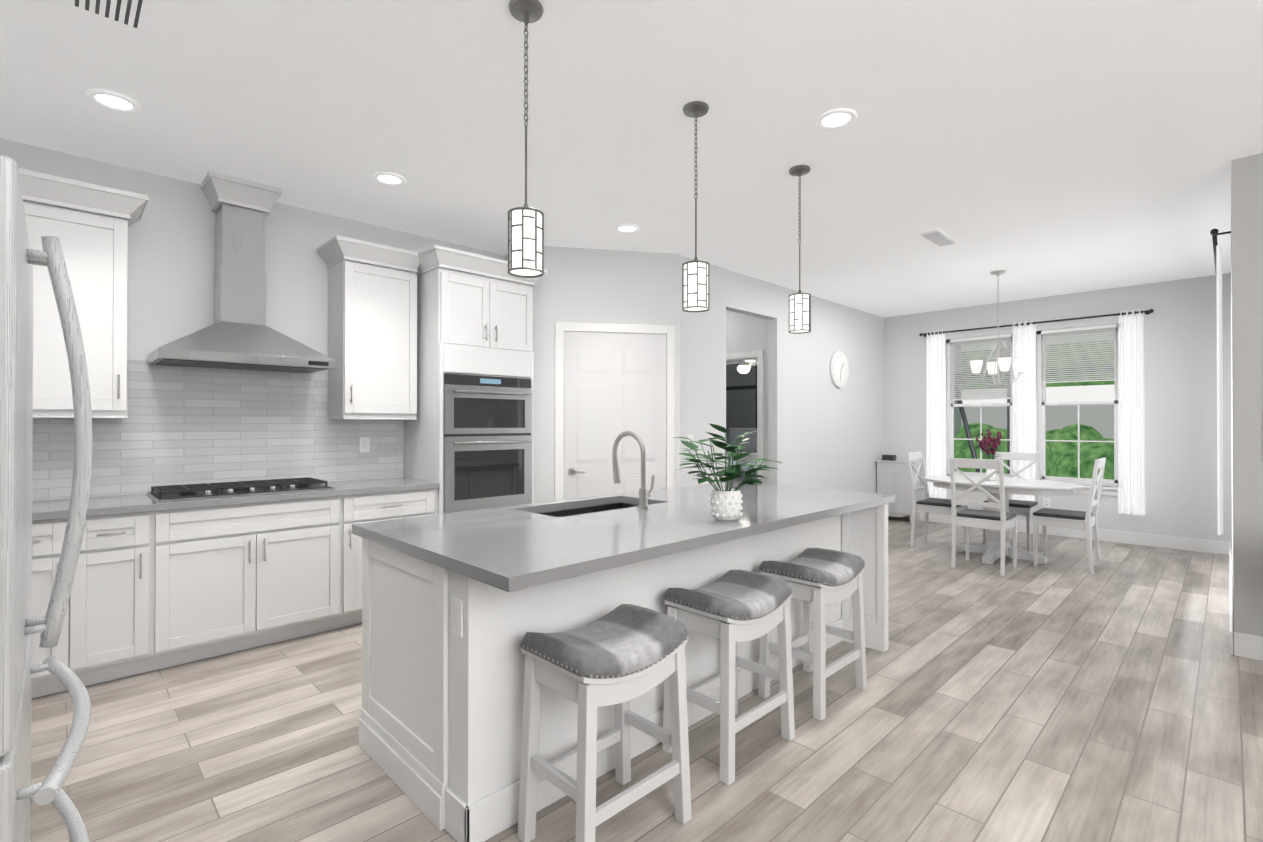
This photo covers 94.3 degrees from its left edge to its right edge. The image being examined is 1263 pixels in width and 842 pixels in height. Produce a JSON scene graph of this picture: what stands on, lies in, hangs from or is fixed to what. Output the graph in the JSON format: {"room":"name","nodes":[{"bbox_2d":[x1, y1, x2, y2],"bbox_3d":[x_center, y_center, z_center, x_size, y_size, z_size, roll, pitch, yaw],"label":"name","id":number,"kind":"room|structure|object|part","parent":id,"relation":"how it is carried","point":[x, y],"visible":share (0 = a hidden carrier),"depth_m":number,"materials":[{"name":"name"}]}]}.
{"room":"dining room and kitchen","nodes":[
{"label":"dining room and kitchen","id":0,"kind":"room"},
{"bbox_2d":[0,138,503,476],"bbox_3d":[-2.504,-0.078,4.080,3.900,2.870,0.120,0,0,-44],"label":"wall","id":1,"kind":"structure","parent":0,"point":[171,250],"depth_m":3.72,"materials":[{"name":"white paint"}]},
{"bbox_2d":[21,192,133,419],"bbox_3d":[-3.088,-0.584,3.178,0.520,1.114,0.347,0,0,-44],"label":"upper cabinet","id":2,"kind":"object","parent":1,"relation":"attached to","point":[93,238],"depth_m":3.12,"materials":[{"name":"white paint"}]},
{"bbox_3d":[-2.797,-0.187,3.194,0.010,0.130,0.035,0,0,-44],"label":"cab handle","id":3,"kind":"part","parent":2,"relation":"part of","materials":[{"name":"silver metal"}]},
{"bbox_2d":[32,360,403,500],"bbox_3d":[-2.830,0.037,3.665,2.843,0.805,0.009,0,0,-44],"label":"backsplash","id":4,"kind":"structure","parent":1,"relation":"attached to","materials":[{"name":"tile"}]},
{"bbox_2d":[148,171,334,372],"bbox_3d":[-2.444,-0.926,3.708,0.910,1.171,0.495,0,0,-44],"label":"hood","id":5,"kind":"object","parent":1,"relation":"attached to","point":[239,340],"depth_m":3.69,"materials":[{"name":"silver metal"}]},
{"bbox_2d":[214,180,269,259],"bbox_3d":[-2.542,-1.221,3.806,0.229,0.513,0.219,0,0,-44],"label":"hood chimney","id":6,"kind":"object","parent":1,"relation":"attached to","point":[241,211],"depth_m":3.71,"materials":[{"name":"white paint"}]},
{"bbox_2d":[148,252,337,367],"bbox_3d":[-2.445,-0.682,3.708,0.909,0.565,0.491,0,0,-44],"label":"range hood","id":7,"kind":"object","parent":1,"relation":"attached to","point":[239,333],"depth_m":3.68,"materials":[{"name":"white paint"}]},
{"bbox_2d":[359,437,369,452],"bbox_3d":[-2.024,0.181,4.443,0.075,0.115,0.008,0,0,-44],"label":"electrical outlet","id":8,"kind":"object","parent":1,"relation":"attached to","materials":[{"name":"white plastic"}]},
{"bbox_2d":[326,252,421,419],"bbox_3d":[-1.909,-0.579,4.333,0.519,1.114,0.347,0,0,-44],"label":"upper cabinet","id":9,"kind":"object","parent":1,"relation":"attached to","point":[377,375],"depth_m":4.20,"materials":[{"name":"white paint"}]},
{"bbox_3d":[-1.933,-0.183,4.041,0.010,0.130,0.035,0,0,-44],"label":"cab handle","id":10,"kind":"part","parent":9,"relation":"part of","materials":[{"name":"silver metal"}]},
{"bbox_2d":[504,246,679,502],"bbox_3d":[-0.372,-0.073,5.284,1.260,2.870,1.144,0,0,-44],"label":"wall","id":11,"kind":"structure","parent":0,"point":[584,285],"depth_m":5.12,"materials":[{"name":"white paint"}]},
{"bbox_2d":[555,322,674,500],"bbox_3d":[-0.136,0.254,5.152,1.068,2.215,0.018,0,0,-11],"label":"door frame","id":12,"kind":"structure","parent":11,"relation":"attached to","point":[562,327],"depth_m":5.13,"materials":[{"name":"white wood"}]},
{"bbox_2d":[564,331,666,499],"bbox_3d":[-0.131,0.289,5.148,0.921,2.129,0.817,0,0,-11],"label":"pantry door","id":13,"kind":"structure","parent":11,"relation":"in","point":[614,385],"depth_m":5.15,"materials":[{"name":"white paint"}]},
{"bbox_3d":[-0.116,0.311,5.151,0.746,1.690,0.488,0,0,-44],"label":"pantry door handle","id":14,"kind":"part","parent":13,"relation":"part of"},
{"bbox_2d":[0,0,1262,363],"bbox_3d":[1.419,-1.558,5.299,18.200,0.100,14.200,0,0,-44],"label":"ceiling","id":15,"kind":"structure","parent":0,"point":[1038,148],"depth_m":2.98,"materials":[{"name":"white paint"}]},
{"bbox_2d":[58,0,158,36],"bbox_3d":[-1.880,-1.516,2.107,0.260,0.011,0.320,0,0,-44],"label":"ceiling vent","id":16,"kind":"object","parent":15,"relation":"in","point":[137,16],"visible":1,"depth_m":2.16,"materials":[{"name":"white metal"}]},
{"bbox_2d":[85,89,140,112],"bbox_3d":[-2.453,-1.513,2.778,0.200,0.012,0.200,0,0,-44],"label":"recessed light","id":17,"kind":"object","parent":15,"relation":"in","point":[113,101],"visible":0.98,"depth_m":2.77,"materials":[{"name":"white plastic"}]},
{"bbox_2d":[372,172,406,185],"bbox_3d":[-1.511,-1.509,3.659,0.200,0.012,0.200,0,0,-44],"label":"recessed light","id":18,"kind":"object","parent":15,"relation":"in","point":[388,178],"visible":1,"depth_m":3.65,"materials":[{"name":"white plastic"}]},
{"bbox_2d":[507,0,543,277],"bbox_3d":[-0.388,-1.031,2.154,0.134,0.980,0.134,0,0,-44],"label":"pendant light","id":19,"kind":"object","parent":15,"relation":"hanging from","point":[525,242],"visible":1,"depth_m":2.11,"materials":[{"name":"white glass"}]},
{"bbox_3d":[-0.388,-0.652,2.152,0.116,0.207,0.116,0,0,-44],"label":"lamp shade","id":20,"kind":"part","parent":19,"relation":"part of","materials":[{"name":"white glass"}]},
{"bbox_2d":[615,224,639,233],"bbox_3d":[-0.031,-1.505,4.592,0.200,0.012,0.200,0,0,-44],"label":"recessed light","id":21,"kind":"object","parent":15,"relation":"in","point":[627,228],"visible":1,"depth_m":4.58,"materials":[{"name":"white plastic"}]},
{"bbox_2d":[682,101,709,311],"bbox_3d":[0.312,-1.028,2.840,0.134,0.980,0.134,0,0,-44],"label":"pendant light","id":22,"kind":"object","parent":15,"relation":"hanging from","point":[696,285],"visible":1,"depth_m":2.80,"materials":[{"name":"white glass"}]},
{"bbox_3d":[0.312,-0.649,2.838,0.116,0.207,0.116,0,0,-44],"label":"lamp shade","id":23,"kind":"part","parent":22,"relation":"part of","materials":[{"name":"white glass"}]},
{"bbox_2d":[726,360,756,373],"bbox_3d":[2.028,-1.173,10.751,1.302,0.619,1.244,0,0,-44],"label":"fan","id":24,"kind":"object","parent":15,"relation":"hanging from","point":[743,367],"visible":0.69,"depth_m":10.64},
{"bbox_3d":[2.054,-0.934,10.720,0.240,0.140,0.240,0,0,-44],"label":"lamp shade","id":25,"kind":"part","parent":24,"relation":"part of","materials":[{"name":"white glass"}]},
{"bbox_2d":[788,165,810,333],"bbox_3d":[1.012,-1.025,3.525,0.134,0.980,0.134,0,0,-44],"label":"pendant light","id":26,"kind":"object","parent":15,"relation":"hanging from","point":[799,306],"visible":1,"depth_m":3.48,"materials":[{"name":"white glass"}]},
{"bbox_3d":[1.012,-0.646,3.524,0.116,0.207,0.116,0,0,-44],"label":"lamp shade","id":27,"kind":"part","parent":26,"relation":"part of","materials":[{"name":"white glass"}]},
{"bbox_2d":[815,108,856,129],"bbox_3d":[1.027,-1.512,2.941,0.200,0.012,0.200,0,0,-44],"label":"recessed light","id":28,"kind":"object","parent":15,"relation":"in","point":[836,119],"visible":1,"depth_m":2.93,"materials":[{"name":"white plastic"}]},
{"bbox_2d":[919,228,956,246],"bbox_3d":[2.517,-1.499,4.806,0.460,0.022,0.150,0,0,-44],"label":"ceiling vent","id":29,"kind":"object","parent":15,"relation":"in","point":[939,237],"visible":0.98,"depth_m":4.75,"materials":[{"name":"white metal"}]},
{"bbox_2d":[970,270,1027,386],"bbox_3d":[3.695,-0.925,5.902,0.394,1.160,0.394,0,0,-28],"label":"chandelier","id":30,"kind":"object","parent":15,"relation":"hanging from","point":[1004,364],"visible":1,"depth_m":5.89,"materials":[{"name":"white glass"}]},
{"bbox_2d":[30,517,1262,841],"bbox_3d":[1.419,1.412,5.285,18.200,0.100,14.200,0,0,-44],"label":"floor","id":31,"kind":"structure","parent":0,"point":[1062,695],"depth_m":2.49,"materials":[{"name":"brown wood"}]},
{"bbox_2d":[0,155,91,841],"bbox_3d":[-1.550,0.443,1.018,0.900,1.800,0.915,0,0,-44],"label":"fridge","id":32,"kind":"object","parent":31,"relation":"on","point":[19,625],"visible":1,"depth_m":1.14,"materials":[{"name":"grey metal"}]},
{"bbox_2d":[31,516,89,698],"bbox_3d":[-3.062,0.914,3.008,0.368,0.876,0.617,0,0,-44],"label":"base cabinet","id":33,"kind":"object","parent":31,"relation":"on","point":[72,649],"depth_m":2.86,"materials":[{"name":"white paint"}]},
{"bbox_2d":[90,512,173,684],"bbox_3d":[-2.858,0.915,3.208,0.447,0.876,0.617,0,0,-44],"label":"base cabinet","id":34,"kind":"object","parent":31,"relation":"on","point":[132,556],"depth_m":3.05,"materials":[{"name":"white paint"}]},
{"bbox_2d":[174,496,357,665],"bbox_3d":[-2.412,0.917,3.645,1.086,0.876,0.617,0,0,-44],"label":"base cabinet","id":35,"kind":"object","parent":31,"relation":"on","point":[247,576],"depth_m":3.45,"materials":[{"name":"white paint"}]},
{"bbox_2d":[32,476,437,523],"bbox_3d":[-2.612,0.458,3.440,2.844,0.040,0.632,0,0,-44],"label":"countertop","id":36,"kind":"structure","parent":35,"relation":"on","point":[261,493],"depth_m":3.40,"materials":[{"name":"grey stone"}]},
{"bbox_2d":[146,477,334,501],"bbox_3d":[-2.412,0.416,3.650,0.902,0.046,0.490,0,0,-44],"label":"cooktop","id":37,"kind":"object","parent":36,"relation":"in","point":[169,493],"depth_m":3.53,"materials":[{"name":"black metal"}]},
{"bbox_2d":[358,488,437,623],"bbox_3d":[-1.837,0.920,4.209,0.804,0.876,0.617,0,0,-44],"label":"base cabinet","id":38,"kind":"object","parent":31,"relation":"on","point":[382,506],"depth_m":3.98,"materials":[{"name":"white paint"}]},
{"bbox_2d":[402,260,537,513],"bbox_3d":[-1.299,0.113,4.724,0.818,2.494,0.638,0,0,-44],"label":"tall cabinet","id":39,"kind":"object","parent":31,"relation":"on","point":[474,436],"depth_m":4.44,"materials":[{"name":"white paint"}]},
{"bbox_2d":[518,604,690,841],"bbox_3d":[-0.082,1.009,1.940,0.477,0.676,0.342,0,0,-44],"label":"stool","id":40,"kind":"object","parent":31,"relation":"on","point":[620,657],"visible":1,"depth_m":1.87,"materials":[{"name":"white paint"}]},
{"bbox_3d":[-0.082,0.725,1.941,0.472,0.109,0.336,0,0,-44],"label":"seat","id":41,"kind":"part","parent":40,"relation":"part of","materials":[{"name":"fabric"}]},
{"bbox_2d":[359,499,887,841],"bbox_3d":[0.185,0.914,2.965,2.620,0.875,1.150,0,0,-44],"label":"kitchen island","id":42,"kind":"object","parent":31,"relation":"on","point":[456,606],"depth_m":2.13,"materials":[{"name":"white wood"}]},
{"bbox_3d":[-0.868,0.911,2.198,0.042,0.875,0.729,0,0,-44],"label":"panel","id":43,"kind":"part","parent":42,"relation":"part of","materials":[{"name":"white paint"}]},
{"bbox_2d":[396,487,894,594],"bbox_3d":[0.356,0.456,2.802,2.660,0.040,0.735,0,0,-44],"label":"island countertop","id":44,"kind":"structure","parent":42,"relation":"on","point":[509,557],"depth_m":2.26,"materials":[{"name":"grey stone"}]},
{"bbox_2d":[538,503,637,516],"bbox_3d":[-0.195,0.582,3.043,0.802,0.210,0.432,0,0,-44],"label":"sink","id":45,"kind":"object","parent":44,"relation":"in","point":[569,510],"depth_m":3.24,"materials":[{"name":"black metal"}]},
{"bbox_2d":[612,431,654,508],"bbox_3d":[0.009,0.244,3.014,0.113,0.387,0.254,0,0,-44],"label":"faucet","id":46,"kind":"object","parent":44,"relation":"on","point":[643,494],"depth_m":2.94,"materials":[{"name":"silver metal"}]},
{"bbox_2d":[674,423,781,520],"bbox_3d":[0.390,0.222,2.611,0.530,0.424,0.529,0,0,-44],"label":"plant","id":47,"kind":"object","parent":44,"relation":"on","point":[725,502],"depth_m":2.56,"materials":[{"name":"green plant"}]},
{"bbox_3d":[1.099,0.918,3.861,0.060,0.875,1.150,0,0,-44],"label":"panel","id":48,"kind":"part","parent":42,"relation":"part of","materials":[{"name":"white paint"}]},
{"bbox_2d":[662,570,794,784],"bbox_3d":[0.411,1.011,2.451,0.477,0.676,0.342,0,0,-44],"label":"stool","id":49,"kind":"object","parent":31,"relation":"on","point":[729,609],"visible":1,"depth_m":2.35,"materials":[{"name":"white paint"}]},
{"bbox_3d":[0.411,0.728,2.452,0.472,0.109,0.336,0,0,-44],"label":"seat","id":50,"kind":"part","parent":49,"relation":"part of","materials":[{"name":"fabric"}]},
{"bbox_2d":[726,428,756,481],"bbox_3d":[1.930,0.760,10.339,2.200,1.250,2.000,0,0,-44],"label":"bed","id":51,"kind":"object","parent":31,"relation":"on","point":[750,446],"visible":0.1,"depth_m":11.33,"materials":[{"name":"grey"}]},
{"bbox_2d":[758,548,866,720],"bbox_3d":[0.907,1.013,2.923,0.477,0.676,0.342,0,0,-44],"label":"stool","id":52,"kind":"object","parent":31,"relation":"on","point":[817,579],"visible":0.92,"depth_m":2.85,"materials":[{"name":"white paint"}]},
{"bbox_3d":[0.907,0.730,2.925,0.472,0.109,0.336,0,0,-44],"label":"seat","id":53,"kind":"part","parent":52,"relation":"part of","materials":[{"name":"fabric"}]},
{"bbox_2d":[875,455,920,522],"bbox_3d":[3.708,0.925,8.151,0.312,0.900,0.514,0,0,-44],"label":"base cabinet","id":54,"kind":"object","parent":31,"relation":"on","point":[892,475],"visible":0.81,"depth_m":8.04,"materials":[{"name":"white paint"}]},
{"bbox_2d":[906,452,967,546],"bbox_3d":[3.318,0.857,6.351,0.446,1.020,0.504,0,0,-44],"label":"chair","id":55,"kind":"object","parent":31,"relation":"on","point":[927,505],"visible":0.65,"depth_m":6.34,"materials":[{"name":"white paint"}]},
{"bbox_3d":[3.351,0.878,6.317,0.422,0.034,0.394,0,0,-44],"label":"seat","id":56,"kind":"part","parent":55,"relation":"part of","materials":[{"name":"grey fabric"}]},
{"bbox_2d":[950,458,1017,575],"bbox_3d":[3.270,0.853,5.442,0.504,1.020,0.446,0,0,-44],"label":"chair","id":57,"kind":"object","parent":31,"relation":"on","point":[1002,521],"visible":1,"depth_m":5.33,"materials":[{"name":"white paint"}]},
{"bbox_3d":[3.303,0.875,5.475,0.394,0.034,0.422,0,0,-44],"label":"seat","id":58,"kind":"part","parent":57,"relation":"part of","materials":[{"name":"grey fabric"}]},
{"bbox_2d":[924,428,1083,563],"bbox_3d":[3.681,0.720,5.881,0.950,1.290,1.380,0,0,-44],"label":"dining table","id":59,"kind":"object","parent":31,"relation":"on","point":[990,549],"visible":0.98,"depth_m":5.79,"materials":[{"name":"white paint"}]},
{"bbox_2d":[976,428,1001,480],"bbox_3d":[3.604,0.337,5.894,0.251,0.524,0.272,0,0,-44],"label":"vase","id":60,"kind":"object","parent":59,"relation":"on","point":[996,441],"depth_m":5.86,"materials":[{"name":"white ceramic"}]},
{"bbox_2d":[983,452,1039,550],"bbox_3d":[4.095,0.857,6.314,0.504,1.020,0.446,0,0,-44],"label":"chair","id":61,"kind":"object","parent":31,"relation":"on","point":[1027,509],"visible":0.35,"depth_m":6.29,"materials":[{"name":"white paint"}]},
{"bbox_3d":[4.062,0.878,6.281,0.394,0.034,0.422,0,0,-44],"label":"seat","id":62,"kind":"part","parent":61,"relation":"part of","materials":[{"name":"grey fabric"}]},
{"bbox_2d":[1031,458,1105,574],"bbox_3d":[4.094,0.853,5.487,0.446,1.020,0.504,0,0,-44],"label":"chair","id":63,"kind":"object","parent":31,"relation":"on","point":[1082,520],"visible":1,"depth_m":5.41,"materials":[{"name":"white paint"}]},
{"bbox_3d":[4.061,0.875,5.521,0.422,0.034,0.394,0,0,-44],"label":"seat","id":64,"kind":"part","parent":63,"relation":"part of","materials":[{"name":"grey fabric"}]},
{"bbox_2d":[726,310,767,483],"bbox_3d":[0.622,-0.063,7.605,0.100,2.870,2.780,0,0,-44],"label":"wall","id":65,"kind":"structure","parent":0,"point":[746,333],"depth_m":6.73,"materials":[{"name":"white paint"}]},
{"bbox_2d":[726,350,762,483],"bbox_3d":[1.190,0.285,7.013,0.120,2.170,0.960,0,0,-44],"label":"door frame","id":66,"kind":"structure","parent":65,"relation":"attached to","point":[755,355],"depth_m":6.67,"materials":[{"name":"white wood"}]},
{"bbox_2d":[680,255,883,492],"bbox_3d":[2.042,-0.065,6.967,4.665,2.870,0.120,0,0,-44],"label":"wall","id":67,"kind":"structure","parent":0,"point":[824,432],"depth_m":6.76,"materials":[{"name":"white paint"}]},
{"bbox_2d":[688,435,692,442],"bbox_3d":[0.545,0.185,5.404,0.070,0.115,0.010,0,0,-44],"label":"light switch","id":68,"kind":"object","parent":67,"relation":"attached to","point":[690,437],"visible":0.5,"depth_m":5.40,"materials":[{"name":"white plastic"}]},
{"bbox_2d":[830,351,848,387],"bbox_3d":[2.651,-0.658,7.452,0.470,0.470,0.040,0,0,-44],"label":"wall clock","id":69,"kind":"object","parent":67,"relation":"attached to","point":[839,369],"visible":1,"depth_m":7.42,"materials":[{"name":"white"}]},
{"bbox_2d":[726,345,960,452],"bbox_3d":[4.325,-0.037,13.257,0.100,2.870,5.670,0,0,-44],"label":"wall","id":70,"kind":"structure","parent":0,"point":[740,408],"depth_m":14.78,"materials":[{"name":"grey paint"}]},
{"bbox_2d":[954,345,959,441],"bbox_3d":[3.941,-0.057,8.934,6.499,2.870,0.030,0,0,-44],"label":"wall","id":71,"kind":"structure","parent":0,"point":[956,419],"depth_m":11.04,"materials":[{"name":"grey paint"}]},
{"bbox_2d":[884,273,1231,542],"bbox_3d":[4.922,-0.064,7.254,0.150,2.870,3.740,0,0,-44],"label":"wall","id":72,"kind":"structure","parent":0,"point":[1180,396],"depth_m":6.35,"materials":[{"name":"white paint"}]},
{"bbox_2d":[947,324,1118,486],"bbox_3d":[4.901,-0.174,7.256,0.107,1.850,1.830,0,0,-44],"label":"window unit","id":73,"kind":"structure","parent":72,"relation":"in","point":[1043,342],"depth_m":7.13,"materials":[{"name":"white plastic"}]},
{"bbox_2d":[919,309,1153,336],"bbox_3d":[4.808,-1.185,7.190,0.104,0.050,2.402,0,0,-44],"label":"curtain rod","id":74,"kind":"object","parent":72,"relation":"attached to","point":[1146,312],"visible":0.9,"depth_m":6.95,"materials":[{"name":"black metal"}]},
{"bbox_2d":[926,330,946,498],"bbox_3d":[4.085,-0.089,7.880,0.088,2.245,0.258,0,0,-44],"label":"curtain","id":75,"kind":"object","parent":74,"relation":"hanging from","point":[935,408],"visible":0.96,"depth_m":7.87,"materials":[{"name":"white fabric"}]},
{"bbox_2d":[1012,320,1036,500],"bbox_3d":[4.796,-0.092,7.153,0.082,2.245,0.264,0,0,-44],"label":"curtain","id":76,"kind":"object","parent":74,"relation":"hanging from","point":[1024,419],"visible":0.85,"depth_m":7.14,"materials":[{"name":"white fabric"}]},
{"bbox_2d":[1118,309,1145,515],"bbox_3d":[5.493,-0.095,6.442,0.086,2.245,0.231,0,0,-44],"label":"curtain","id":77,"kind":"object","parent":74,"relation":"hanging from","point":[1131,450],"visible":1,"depth_m":6.44,"materials":[{"name":"white fabric"}]},
{"bbox_2d":[1043,498,1049,507],"bbox_3d":[5.000,0.983,7.053,0.010,0.115,0.070,0,0,-44],"label":"outlet","id":78,"kind":"object","parent":72,"relation":"attached to","point":[1046,502],"visible":1,"depth_m":7.05,"materials":[{"name":"white plastic"}]},
{"bbox_2d":[888,512,1227,554],"bbox_3d":[4.847,1.303,7.201,0.018,0.135,3.458,0,0,-44],"label":"baseboard","id":79,"kind":"structure","parent":72,"relation":"attached to","point":[1152,540],"depth_m":6.49,"materials":[{"name":"white wood"}]},
{"bbox_2d":[1072,485,1117,495],"bbox_3d":[4.895,0.798,7.245,0.195,0.095,1.930,0,0,-44],"label":"window sill","id":80,"kind":"structure","parent":72,"relation":"attached to","point":[1109,491],"depth_m":6.66,"materials":[{"name":"white"}]},
{"bbox_2d":[1231,153,1262,638],"bbox_3d":[5.034,-0.088,1.904,0.120,2.870,4.300,0,0,-44],"label":"wall","id":81,"kind":"structure","parent":0,"point":[1247,354],"depth_m":3.34,"materials":[{"name":"grey paint"}]},
{"bbox_2d":[1210,229,1230,243],"bbox_3d":[4.720,-1.161,4.679,3.150,0.040,0.091,0,0,-44],"label":"curtain rod","id":82,"kind":"object","parent":81,"relation":"attached to","point":[1214,232],"depth_m":3.63,"materials":[{"name":"black metal"}]},
{"bbox_2d":[1213,243,1222,534],"bbox_3d":[3.724,-0.195,3.705,0.089,1.820,0.023,0,0,-35],"label":"door curtain","id":83,"kind":"object","parent":82,"relation":"hanging from","point":[1217,248],"depth_m":3.69,"materials":[{"name":"white fabric"}]},
{"bbox_2d":[1228,542,1232,628],"bbox_3d":[4.784,1.292,4.672,3.648,0.135,0.020,0,0,-44],"label":"baseboard","id":84,"kind":"structure","parent":81,"relation":"attached to","point":[1229,543],"depth_m":4.29,"materials":[{"name":"white wood"}]},
{"bbox_2d":[1230,629,1262,660],"bbox_3d":[4.909,1.280,1.926,0.014,0.135,4.116,0,0,-44],"label":"baseboard","id":85,"kind":"structure","parent":81,"relation":"attached to","point":[1248,646],"depth_m":3.34,"materials":[{"name":"white wood"}]},
{"label":"outside","id":86,"kind":"structure","parent":0,"visible":0},
{"bbox_2d":[726,340,1113,479],"bbox_3d":[15.648,-2.503,18.686,31.140,8.550,29.721,0,0,-44],"label":"garden","id":87,"kind":"object","parent":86,"point":[1096,422],"visible":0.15,"depth_m":12.33,"materials":[{"name":"green plant"}]}
]}

